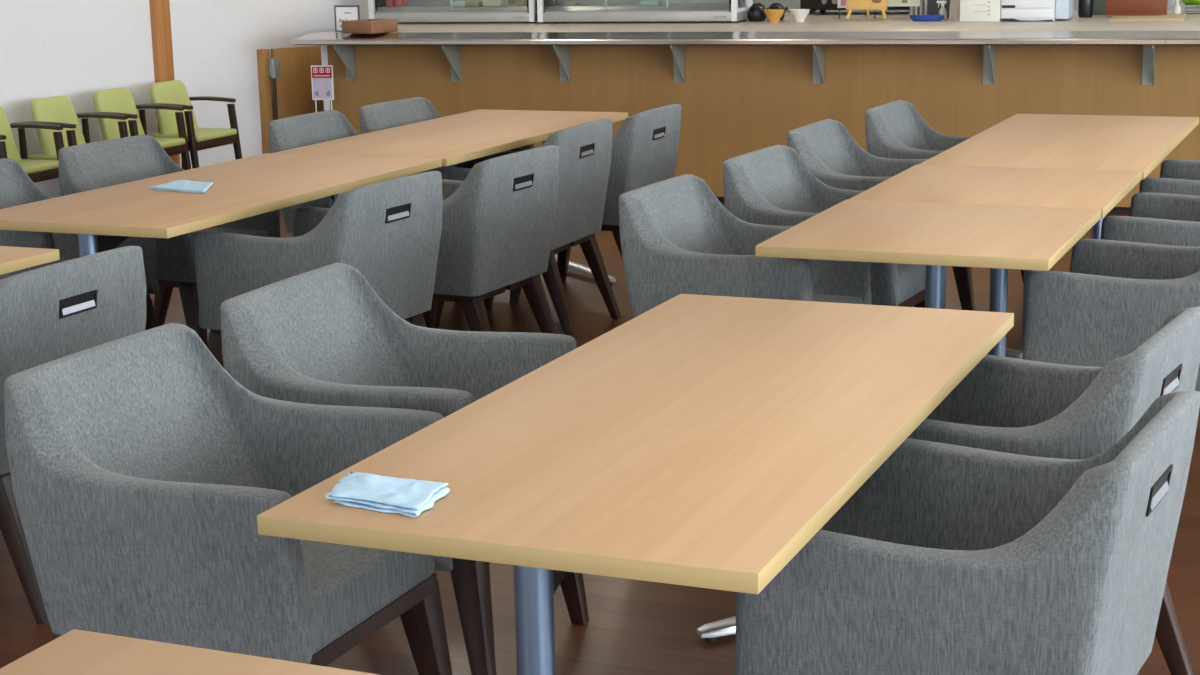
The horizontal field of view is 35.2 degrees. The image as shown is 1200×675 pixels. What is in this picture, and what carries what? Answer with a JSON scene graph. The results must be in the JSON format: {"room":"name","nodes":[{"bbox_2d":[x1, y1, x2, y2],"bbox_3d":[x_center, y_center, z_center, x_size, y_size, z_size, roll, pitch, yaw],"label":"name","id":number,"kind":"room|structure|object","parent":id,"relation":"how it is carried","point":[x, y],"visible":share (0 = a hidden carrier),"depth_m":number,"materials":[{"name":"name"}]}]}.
{"room":"eatery","nodes":[
{"label":"eatery","id":0,"kind":"room"},
{"bbox_2d":[0,0,400,197],"bbox_3d":[-3.912,-1.427,8.004,0.150,2.750,16.400,4,13,22],"label":"wall","id":1,"kind":"structure","parent":0,"point":[73,49],"depth_m":10.89,"materials":[{"name":"white paint"}]},
{"bbox_2d":[149,0,179,165],"bbox_3d":[-2.562,-2.089,10.954,0.045,2.750,0.150,4,13,22],"label":"trim","id":2,"kind":"structure","parent":1,"relation":"attached to","point":[160,18],"depth_m":11.01,"materials":[{"name":"brown wood"}]},
{"bbox_2d":[257,49,272,153],"bbox_3d":[-2.132,-1.393,12.098,0.060,0.890,0.070,4,13,22],"label":"trim","id":3,"kind":"structure","parent":1,"relation":"attached to","point":[265,94],"depth_m":12.04,"materials":[{"name":"brown wood"}]},
{"bbox_2d":[268,45,323,119],"bbox_3d":[-1.929,-1.512,12.243,0.070,0.725,0.490,10,17,42],"label":"gate","id":4,"kind":"object","parent":1,"relation":"attached to","point":[289,68],"visible":0.43,"depth_m":12.16,"materials":[{"name":"brown wood"}]},
{"bbox_2d":[0,202,1199,674],"bbox_3d":[0.829,0.289,6.370,10.460,0.100,16.800,4,13,22],"label":"floor","id":5,"kind":"structure","parent":0,"point":[633,627],"depth_m":4.54,"materials":[{"name":"brown wood"}]},
{"bbox_2d":[0,246,59,274],"bbox_3d":[-2.206,0.280,4.675,0.780,0.750,1.820,4,13,22],"label":"dining table","id":6,"kind":"object","parent":5,"relation":"on","point":[12,259],"visible":1,"depth_m":5.19,"materials":[{"name":"brown wood"}]},
{"bbox_2d":[0,106,63,182],"bbox_3d":[-2.928,-0.746,9.402,0.433,0.792,0.496,4,13,21],"label":"wooden armchair","id":7,"kind":"object","parent":5,"relation":"on","point":[37,170],"visible":0.35,"depth_m":9.46,"materials":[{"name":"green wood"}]},
{"bbox_2d":[11,96,128,159],"bbox_3d":[-2.724,-0.853,9.880,0.433,0.792,0.496,4,13,21],"label":"wooden armchair","id":8,"kind":"object","parent":5,"relation":"on","point":[56,110],"visible":0.34,"depth_m":9.77,"materials":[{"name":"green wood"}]},
{"bbox_2d":[0,246,145,624],"bbox_3d":[-1.521,0.204,4.760,0.644,0.836,0.609,4,13,22],"label":"armchair","id":9,"kind":"object","parent":5,"relation":"on","point":[52,312],"visible":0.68,"depth_m":4.51,"materials":[{"name":"grey fabric"}]},
{"bbox_2d":[0,158,159,329],"bbox_3d":[-1.941,-0.168,6.525,0.644,0.836,0.609,4,13,22],"label":"armchair","id":10,"kind":"object","parent":5,"relation":"on","point":[17,188],"visible":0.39,"depth_m":6.66,"materials":[{"name":"grey fabric"}]},
{"bbox_2d":[76,88,190,169],"bbox_3d":[-2.527,-0.957,10.344,0.433,0.792,0.496,4,13,21],"label":"wooden armchair","id":11,"kind":"object","parent":5,"relation":"on","point":[119,101],"visible":0.51,"depth_m":10.32,"materials":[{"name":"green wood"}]},
{"bbox_2d":[58,135,280,347],"bbox_3d":[-1.632,-0.327,7.235,0.644,0.836,0.609,5,13,25],"label":"armchair","id":12,"kind":"object","parent":5,"relation":"on","point":[100,164],"visible":0.38,"depth_m":7.19,"materials":[{"name":"grey fabric"}]},
{"bbox_2d":[136,80,241,168],"bbox_3d":[-2.331,-1.060,10.803,0.433,0.792,0.496,4,13,21],"label":"wooden armchair","id":13,"kind":"object","parent":5,"relation":"on","point":[174,92],"visible":0.62,"depth_m":10.70,"materials":[{"name":"green fabric"}]},
{"bbox_2d":[0,629,378,674],"bbox_3d":[-0.640,0.939,1.473,0.830,0.750,1.825,4,13,22],"label":"dining table","id":14,"kind":"object","parent":5,"relation":"on","point":[75,652],"visible":1,"depth_m":2.25,"materials":[{"name":"brown wood"}]},
{"bbox_2d":[0,153,441,256],"bbox_3d":[-1.294,-0.159,6.629,0.780,0.750,1.775,4,13,22],"label":"dining table","id":15,"kind":"object","parent":5,"relation":"on","point":[102,219],"visible":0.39,"depth_m":6.27,"materials":[{"name":"brown wood"}]},
{"bbox_2d":[150,180,212,193],"bbox_3d":[-1.406,-0.520,6.490,0.275,0.016,0.234,4,13,22],"label":"folded cloth","id":16,"kind":"object","parent":15,"relation":"on","point":[188,186],"visible":1,"depth_m":6.47,"materials":[{"name":"fabric"}]},
{"bbox_2d":[4,323,452,674],"bbox_3d":[-0.682,0.443,3.574,0.644,0.836,0.609,4,13,23],"label":"armchair","id":17,"kind":"object","parent":5,"relation":"on","point":[142,472],"visible":0.85,"depth_m":3.38,"materials":[{"name":"grey fabric"}]},
{"bbox_2d":[193,171,442,367],"bbox_3d":[-0.886,-0.111,6.165,0.644,0.836,0.609,5,14,26],"label":"armchair","id":18,"kind":"object","parent":5,"relation":"on","point":[389,231],"visible":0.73,"depth_m":5.96,"materials":[{"name":"grey fabric"}]},
{"bbox_2d":[311,65,333,111],"bbox_3d":[-1.711,-1.288,11.781,0.180,0.803,0.160,1,12,9],"label":"stand","id":19,"kind":"object","parent":5,"relation":"on","point":[322,82],"visible":0.77,"depth_m":11.71,"materials":[{"name":"white plastic"}]},
{"bbox_2d":[313,78,331,98],"bbox_3d":[-1.717,-1.541,11.722,0.120,0.123,0.002,1,12,10],"label":"print","id":20,"kind":"object","parent":19,"relation":"on","point":[322,85],"depth_m":11.72},
{"bbox_2d":[269,110,459,302],"bbox_3d":[-1.009,-0.533,8.132,0.644,0.836,0.609,4,13,23],"label":"armchair","id":21,"kind":"object","parent":5,"relation":"on","point":[292,132],"visible":0.26,"depth_m":8.07,"materials":[{"name":"grey fabric"}]},
{"bbox_2d":[220,263,588,674],"bbox_3d":[-0.432,0.294,4.240,0.644,0.836,0.609,4,13,21],"label":"armchair","id":22,"kind":"object","parent":5,"relation":"on","point":[323,335],"visible":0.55,"depth_m":4.31,"materials":[{"name":"grey fabric"}]},
{"bbox_2d":[360,97,533,168],"bbox_3d":[-0.698,-0.662,8.705,0.644,0.836,0.609,5,14,26],"label":"armchair","id":23,"kind":"object","parent":5,"relation":"on","point":[389,114],"visible":0.25,"depth_m":8.70,"materials":[{"name":"grey fabric"}]},
{"bbox_2d":[274,109,627,283],"bbox_3d":[-0.578,-0.526,8.265,0.928,0.750,1.865,4,13,22],"label":"dining table","id":24,"kind":"object","parent":5,"relation":"on","point":[466,136],"visible":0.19,"depth_m":8.02,"materials":[{"name":"brown wood"}]},
{"bbox_2d":[423,145,558,333],"bbox_3d":[-0.519,-0.263,6.835,0.644,0.836,0.609,5,14,26],"label":"armchair","id":25,"kind":"object","parent":5,"relation":"on","point":[498,221],"visible":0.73,"depth_m":6.58,"materials":[{"name":"grey fabric"}]},
{"bbox_2d":[424,119,620,340],"bbox_3d":[-0.310,-0.461,7.733,0.644,0.836,0.609,4,13,22],"label":"armchair","id":26,"kind":"object","parent":5,"relation":"on","point":[585,150],"visible":0.49,"depth_m":7.58,"materials":[{"name":"grey fabric"}]},
{"bbox_2d":[509,104,680,303],"bbox_3d":[-0.004,-0.593,8.320,0.644,0.836,0.609,4,13,22],"label":"armchair","id":27,"kind":"object","parent":5,"relation":"on","point":[645,147],"visible":0.45,"depth_m":8.05,"materials":[{"name":"grey fabric"}]},
{"bbox_2d":[257,294,1013,674],"bbox_3d":[0.211,0.469,3.572,0.780,0.750,1.842,4,13,22],"label":"dining table","id":28,"kind":"object","parent":5,"relation":"on","point":[702,441],"visible":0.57,"depth_m":3.13,"materials":[{"name":"brown wood"}]},
{"bbox_2d":[325,471,449,517],"bbox_3d":[-0.332,0.234,2.874,0.198,0.024,0.140,4,13,22],"label":"folded cloth","id":29,"kind":"object","parent":28,"relation":"on","point":[385,494],"visible":1,"depth_m":2.86,"materials":[{"name":"fabric"}]},
{"bbox_2d":[619,174,871,317],"bbox_3d":[0.438,-0.041,5.716,0.644,0.836,0.609,5,13,25],"label":"armchair","id":30,"kind":"object","parent":5,"relation":"on","point":[676,237],"visible":0.52,"depth_m":5.51,"materials":[{"name":"grey fabric"}]},
{"bbox_2d":[321,10,1199,211],"bbox_3d":[2.151,-1.476,11.833,7.382,1.000,2.412,3,13,18],"label":"counter","id":31,"kind":"object","parent":5,"relation":"on","point":[734,100],"depth_m":10.98,"materials":[{"name":"brown wood"}]},
{"bbox_2d":[334,45,355,80],"bbox_3d":[-1.587,-1.681,11.597,0.064,0.233,0.270,3,13,18],"label":"bracket","id":32,"kind":"object","parent":31,"relation":"attached to","point":[346,53],"visible":0.9,"depth_m":11.64,"materials":[{"name":"grey metal"}]},
{"bbox_2d":[334,5,359,31],"bbox_3d":[-1.565,-1.976,11.731,0.170,0.162,0.012,4,13,21],"label":"menu card","id":33,"kind":"object","parent":31,"relation":"on","point":[341,12],"visible":0.66,"depth_m":11.73,"materials":[{"name":"paper"}]},
{"bbox_2d":[342,19,397,33],"bbox_3d":[-1.411,-1.908,11.609,0.230,0.075,0.260,6,14,31],"label":"wooden tray","id":34,"kind":"object","parent":31,"relation":"on","point":[363,26],"visible":1,"depth_m":11.52,"materials":[{"name":"brown wood"}]},
{"bbox_2d":[441,45,460,80],"bbox_3d":[-0.920,-1.647,11.383,0.064,0.233,0.270,3,13,18],"label":"bracket","id":35,"kind":"object","parent":31,"relation":"attached to","point":[452,52],"visible":0.9,"depth_m":11.42,"materials":[{"name":"grey metal"}]},
{"bbox_2d":[368,0,537,22],"bbox_3d":[-0.925,-2.359,12.631,1.175,0.508,0.424,3,13,18],"label":"display case","id":36,"kind":"object","parent":31,"relation":"on","point":[415,10],"visible":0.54,"depth_m":12.51,"materials":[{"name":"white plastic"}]},
{"bbox_2d":[386,0,394,6],"bbox_3d":[-1.402,-2.315,12.781,0.050,0.160,0.100,3,13,18],"label":"pack","id":37,"kind":"object","parent":36,"relation":"on","point":[390,3],"visible":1,"depth_m":12.75},
{"bbox_2d":[395,0,406,6],"bbox_3d":[-1.345,-2.307,12.763,0.045,0.150,0.100,3,13,18],"label":"pack","id":38,"kind":"object","parent":36,"relation":"on","point":[398,3],"visible":1,"depth_m":12.73},
{"bbox_2d":[376,4,536,13],"bbox_3d":[-0.923,-2.197,12.661,1.075,0.038,0.394,3,13,18],"label":"shelf","id":39,"kind":"object","parent":36,"relation":"attached to","point":[380,8],"depth_m":12.50,"materials":[{"name":"grey metal"}]},
{"bbox_2d":[453,1,469,6],"bbox_3d":[-0.918,-2.214,12.567,0.090,0.035,0.100,3,13,18],"label":"food tray","id":40,"kind":"object","parent":36,"relation":"on","point":[455,3],"visible":1,"depth_m":12.52,"materials":[{"name":"white plastic"}]},
{"bbox_2d":[467,1,482,6],"bbox_3d":[-0.820,-2.210,12.546,0.085,0.032,0.120,3,13,18],"label":"pack","id":41,"kind":"object","parent":36,"relation":"on","point":[471,3],"visible":1,"depth_m":12.49},
{"bbox_2d":[482,0,507,5],"bbox_3d":[-0.694,-2.226,12.543,0.130,0.060,0.140,3,13,18],"label":"pack","id":42,"kind":"object","parent":36,"relation":"on","point":[485,2],"visible":1,"depth_m":12.48},
{"bbox_2d":[516,0,526,5],"bbox_3d":[-0.507,-2.198,12.444,0.070,0.040,0.100,3,13,18],"label":"pack","id":43,"kind":"object","parent":36,"relation":"on","point":[518,2],"visible":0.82,"depth_m":12.40},
{"bbox_2d":[553,45,569,81],"bbox_3d":[-0.252,-1.614,11.168,0.064,0.233,0.270,3,13,18],"label":"bracket","id":44,"kind":"object","parent":31,"relation":"attached to","point":[562,52],"visible":0.9,"depth_m":11.22,"materials":[{"name":"grey metal"}]},
{"bbox_2d":[537,0,752,23],"bbox_3d":[0.287,-2.292,12.209,1.325,0.508,0.424,3,13,18],"label":"display case","id":45,"kind":"object","parent":31,"relation":"on","point":[732,11],"visible":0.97,"depth_m":12.12,"materials":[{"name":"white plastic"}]},
{"bbox_2d":[566,2,579,5],"bbox_3d":[-0.174,-2.166,12.307,0.070,0.022,0.100,3,13,18],"label":"pack","id":46,"kind":"object","parent":45,"relation":"on","point":[568,3],"visible":1,"depth_m":12.27},
{"bbox_2d":[545,3,743,12],"bbox_3d":[0.288,-2.130,12.239,1.225,0.038,0.394,3,13,18],"label":"shelf","id":47,"kind":"object","parent":45,"relation":"attached to","point":[549,7],"depth_m":12.10,"materials":[{"name":"grey metal"}]},
{"bbox_2d":[640,0,661,5],"bbox_3d":[0.326,-2.143,12.134,0.120,0.030,0.120,3,13,18],"label":"pack","id":48,"kind":"object","parent":45,"relation":"on","point":[645,2],"visible":1,"depth_m":12.08},
{"bbox_2d":[670,45,684,82],"bbox_3d":[0.421,-1.581,10.952,0.064,0.233,0.270,3,13,18],"label":"bracket","id":49,"kind":"object","parent":31,"relation":"attached to","point":[677,51],"visible":0.9,"depth_m":11.01,"materials":[{"name":"grey metal"}]},
{"bbox_2d":[291,31,1199,44],"bbox_3d":[1.700,-1.658,10.493,7.437,0.060,0.280,3,13,18],"label":"countertop","id":50,"kind":"structure","parent":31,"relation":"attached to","point":[815,37],"depth_m":10.66,"materials":[{"name":"grey stone"}]},
{"bbox_2d":[747,3,769,21],"bbox_3d":[1.015,-2.070,12.043,0.160,0.116,0.124,4,13,22],"label":"kettle","id":51,"kind":"object","parent":31,"relation":"on","point":[755,13],"visible":0.93,"depth_m":12.01,"materials":[{"name":"black plastic"}]},
{"bbox_2d":[323,10,1199,32],"bbox_3d":[2.153,-1.945,11.728,7.357,0.040,2.412,3,13,18],"label":"countertop","id":52,"kind":"structure","parent":31,"relation":"on","point":[821,21],"depth_m":11.46,"materials":[{"name":"stone"}]},
{"bbox_2d":[763,9,784,22],"bbox_3d":[1.092,-2.016,11.878,0.136,0.078,0.136,4,13,22],"label":"bowl","id":53,"kind":"object","parent":31,"relation":"on","point":[773,15],"visible":1,"depth_m":11.84,"materials":[{"name":"ceramic"}]},
{"bbox_2d":[767,3,787,20],"bbox_3d":[1.139,-2.086,12.120,0.155,0.111,0.120,4,13,22],"label":"kettle","id":54,"kind":"object","parent":31,"relation":"on","point":[774,5],"visible":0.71,"depth_m":12.10,"materials":[{"name":"black plastic"}]},
{"bbox_2d":[789,9,809,21],"bbox_3d":[1.253,-2.020,11.886,0.132,0.076,0.132,4,13,22],"label":"bowl","id":55,"kind":"object","parent":31,"relation":"on","point":[799,15],"visible":1,"depth_m":11.85,"materials":[{"name":"white ceramic"}]},
{"bbox_2d":[813,45,823,82],"bbox_3d":[1.208,-1.542,10.698,0.064,0.233,0.270,3,13,18],"label":"bracket","id":56,"kind":"object","parent":31,"relation":"attached to","point":[818,50],"visible":0.9,"depth_m":10.78,"materials":[{"name":"grey metal"}]},
{"bbox_2d":[800,0,908,14],"bbox_3d":[2.002,-2.398,12.753,1.240,0.420,0.510,3,13,18],"label":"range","id":57,"kind":"object","parent":31,"relation":"on","point":[822,5],"visible":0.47,"depth_m":12.73,"materials":[{"name":"black metal"}]},
{"bbox_2d":[837,0,875,18],"bbox_3d":[1.639,-2.169,12.079,0.250,0.270,0.014,3,13,18],"label":"picture card","id":58,"kind":"object","parent":31,"relation":"on","point":[841,3],"visible":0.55,"depth_m":12.11,"materials":[{"name":"paper"}]},
{"bbox_2d":[846,0,886,19],"bbox_3d":[1.692,-2.130,11.967,0.261,0.240,0.146,3,13,18],"label":"wooden easel","id":59,"kind":"object","parent":31,"relation":"on","point":[867,5],"visible":1,"depth_m":11.93,"materials":[{"name":"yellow wood"}]},
{"bbox_2d":[887,0,919,14],"bbox_3d":[1.915,-2.168,12.039,0.240,0.275,0.014,3,13,18],"label":"picture card","id":60,"kind":"object","parent":31,"relation":"on","point":[889,2],"visible":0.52,"depth_m":12.04,"materials":[{"name":"paper"}]},
{"bbox_2d":[909,0,927,16],"bbox_3d":[2.073,-2.161,12.168,0.145,0.200,0.166,3,13,18],"label":"bin","id":61,"kind":"object","parent":31,"relation":"on","point":[923,8],"visible":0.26,"depth_m":12.11,"materials":[{"name":"silver metal"}]},
{"bbox_2d":[909,15,944,20],"bbox_3d":[2.013,-1.967,11.664,0.220,0.036,0.121,3,13,18],"label":"dish","id":62,"kind":"object","parent":31,"relation":"on","point":[912,17],"visible":1,"depth_m":11.62,"materials":[{"name":"plastic"}]},
{"bbox_2d":[928,0,949,18],"bbox_3d":[2.162,-2.078,11.953,0.170,0.125,0.100,3,13,18],"label":"caddy","id":63,"kind":"object","parent":31,"relation":"on","point":[933,8],"visible":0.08,"depth_m":11.91,"materials":[{"name":"grey metal"}]},
{"bbox_2d":[937,1,946,19],"bbox_3d":[2.125,-2.033,11.767,0.066,0.117,0.054,3,13,18],"label":"spray bottle","id":64,"kind":"object","parent":31,"relation":"on","point":[942,11],"visible":0.86,"depth_m":11.75,"materials":[{"name":"white plastic"}]},
{"bbox_2d":[949,0,959,19],"bbox_3d":[2.197,-2.057,11.698,0.072,0.190,0.080,3,13,18],"label":"paper bag","id":65,"kind":"object","parent":31,"relation":"on","point":[954,12],"visible":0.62,"depth_m":11.67,"materials":[{"name":"beige paper"}]},
{"bbox_2d":[983,45,995,84],"bbox_3d":[2.123,-1.497,10.404,0.064,0.233,0.270,3,13,18],"label":"bracket","id":66,"kind":"object","parent":31,"relation":"attached to","point":[989,50],"visible":0.9,"depth_m":10.52,"materials":[{"name":"grey metal"}]},
{"bbox_2d":[960,0,1073,21],"bbox_3d":[2.546,-2.148,11.545,0.640,0.420,0.432,3,13,18],"label":"printer","id":67,"kind":"object","parent":31,"relation":"on","point":[970,10],"visible":1,"depth_m":11.38,"materials":[{"name":"white plastic"}]},
{"bbox_2d":[1078,0,1093,17],"bbox_3d":[3.006,-2.089,11.713,0.092,0.215,0.091,4,13,22],"label":"canister","id":68,"kind":"object","parent":31,"relation":"on","point":[1085,7],"visible":1,"depth_m":11.69,"materials":[{"name":"black plastic"}]},
{"bbox_2d":[1093,0,1105,14],"bbox_3d":[3.175,-2.187,11.952,0.116,0.300,0.020,3,13,18],"label":"panel","id":69,"kind":"object","parent":31,"relation":"on","point":[1099,6],"visible":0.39,"depth_m":11.97,"materials":[{"name":"green"}]},
{"bbox_2d":[1109,14,1185,20],"bbox_3d":[3.320,-1.938,11.467,0.420,0.012,0.680,3,13,18],"label":"chopping board","id":70,"kind":"object","parent":31,"relation":"on","point":[1169,17],"visible":0.86,"depth_m":11.29,"materials":[{"name":"beige wood"}]},
{"bbox_2d":[1106,0,1167,14],"bbox_3d":[3.312,-2.093,11.680,0.360,0.200,0.142,3,13,18],"label":"wooden box","id":71,"kind":"object","parent":70,"relation":"on","point":[1113,7],"visible":1,"depth_m":11.63,"materials":[{"name":"red wood"}]},
{"bbox_2d":[1142,45,1155,85],"bbox_3d":[2.934,-1.456,10.143,0.064,0.233,0.270,3,13,18],"label":"bracket","id":72,"kind":"object","parent":31,"relation":"attached to","point":[1148,72],"visible":0.9,"depth_m":10.26,"materials":[{"name":"grey metal"}]},
{"bbox_2d":[1173,0,1180,13],"bbox_3d":[3.570,-2.050,11.736,0.060,0.108,0.049,3,13,18],"label":"spray bottle","id":73,"kind":"object","parent":31,"relation":"on","point":[1176,9],"visible":0.83,"depth_m":11.72,"materials":[{"name":"beige plastic"}]},
{"bbox_2d":[1184,4,1199,12],"bbox_3d":[3.845,-2.075,11.947,0.308,0.050,0.208,3,13,18],"label":"wire basket","id":74,"kind":"object","parent":31,"relation":"on","point":[1197,7],"visible":0.91,"depth_m":11.89,"materials":[{"name":"grey metal"}]},
{"bbox_2d":[1179,0,1199,4],"bbox_3d":[3.833,-2.165,11.931,0.391,0.133,0.199,4,13,22],"label":"bag","id":75,"kind":"object","parent":74,"relation":"on","point":[1187,2],"visible":0.98,"depth_m":11.92,"materials":[{"name":"plastic"}]},
{"bbox_2d":[723,145,925,307],"bbox_3d":[0.793,-0.209,6.466,0.644,0.836,0.609,5,14,26],"label":"armchair","id":76,"kind":"object","parent":5,"relation":"on","point":[772,185],"visible":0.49,"depth_m":6.34,"materials":[{"name":"grey fabric"}]},
{"bbox_2d":[787,119,974,310],"bbox_3d":[1.085,-0.401,7.327,0.644,0.836,0.609,4,13,24],"label":"armchair","id":77,"kind":"object","parent":5,"relation":"on","point":[825,147],"visible":0.3,"depth_m":7.45,"materials":[{"name":"grey fabric"}]},
{"bbox_2d":[756,199,1100,308],"bbox_3d":[0.962,0.051,5.446,0.780,0.750,0.918,4,13,22],"label":"dining table","id":78,"kind":"object","parent":5,"relation":"on","point":[937,236],"visible":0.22,"depth_m":5.25,"materials":[{"name":"brown wood"}]},
{"bbox_2d":[865,100,1023,283],"bbox_3d":[1.485,-0.571,8.082,0.644,0.836,0.609,5,13,25],"label":"armchair","id":79,"kind":"object","parent":5,"relation":"on","point":[896,129],"visible":0.31,"depth_m":8.11,"materials":[{"name":"grey fabric"}]},
{"bbox_2d":[734,390,1199,674],"bbox_3d":[0.617,0.515,3.121,0.644,0.836,0.609,5,14,28],"label":"armchair","id":80,"kind":"object","parent":5,"relation":"on","point":[955,559],"visible":0.9,"depth_m":2.88,"materials":[{"name":"grey fabric"}]},
{"bbox_2d":[850,164,1141,356],"bbox_3d":[1.319,-0.134,6.271,0.780,0.750,0.914,4,13,22],"label":"dining table","id":81,"kind":"object","parent":5,"relation":"on","point":[1103,190],"visible":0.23,"depth_m":6.18,"materials":[{"name":"brown wood"}]},
{"bbox_2d":[822,307,1199,674],"bbox_3d":[0.840,0.364,3.798,0.644,0.836,0.609,6,14,29],"label":"armchair","id":82,"kind":"object","parent":5,"relation":"on","point":[1003,404],"visible":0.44,"depth_m":3.62,"materials":[{"name":"grey fabric"}]},
{"bbox_2d":[919,114,1198,358],"bbox_3d":[1.866,-0.417,7.538,0.780,0.750,1.900,4,13,22],"label":"dining table","id":83,"kind":"object","parent":5,"relation":"on","point":[1057,141],"visible":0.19,"depth_m":7.29,"materials":[{"name":"brown wood"}]},
{"bbox_2d":[1022,239,1199,409],"bbox_3d":[1.534,0.048,5.204,0.644,0.836,0.609,5,14,26],"label":"armchair","id":84,"kind":"object","parent":5,"relation":"on","point":[1114,296],"visible":0.67,"depth_m":5.00,"materials":[{"name":"grey fabric"}]},
{"bbox_2d":[1100,193,1199,246],"bbox_3d":[1.969,-0.157,6.117,0.644,0.836,0.609,5,13,24],"label":"armchair","id":85,"kind":"object","parent":5,"relation":"on","point":[1153,218],"visible":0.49,"depth_m":5.91,"materials":[{"name":"grey fabric"}]},
{"bbox_2d":[1139,160,1199,195],"bbox_3d":[2.331,-0.351,6.983,0.644,0.836,0.609,4,13,24],"label":"armchair","id":86,"kind":"object","parent":5,"relation":"on","point":[1182,177],"visible":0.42,"depth_m":6.77,"materials":[{"name":"grey fabric"}]},
{"bbox_2d":[564,0,1194,11],"bbox_3d":[3.976,-2.772,13.527,10.060,2.750,0.150,4,13,22],"label":"wall","id":87,"kind":"structure","parent":0,"point":[791,4],"depth_m":14.49,"materials":[{"name":"grey paint"}]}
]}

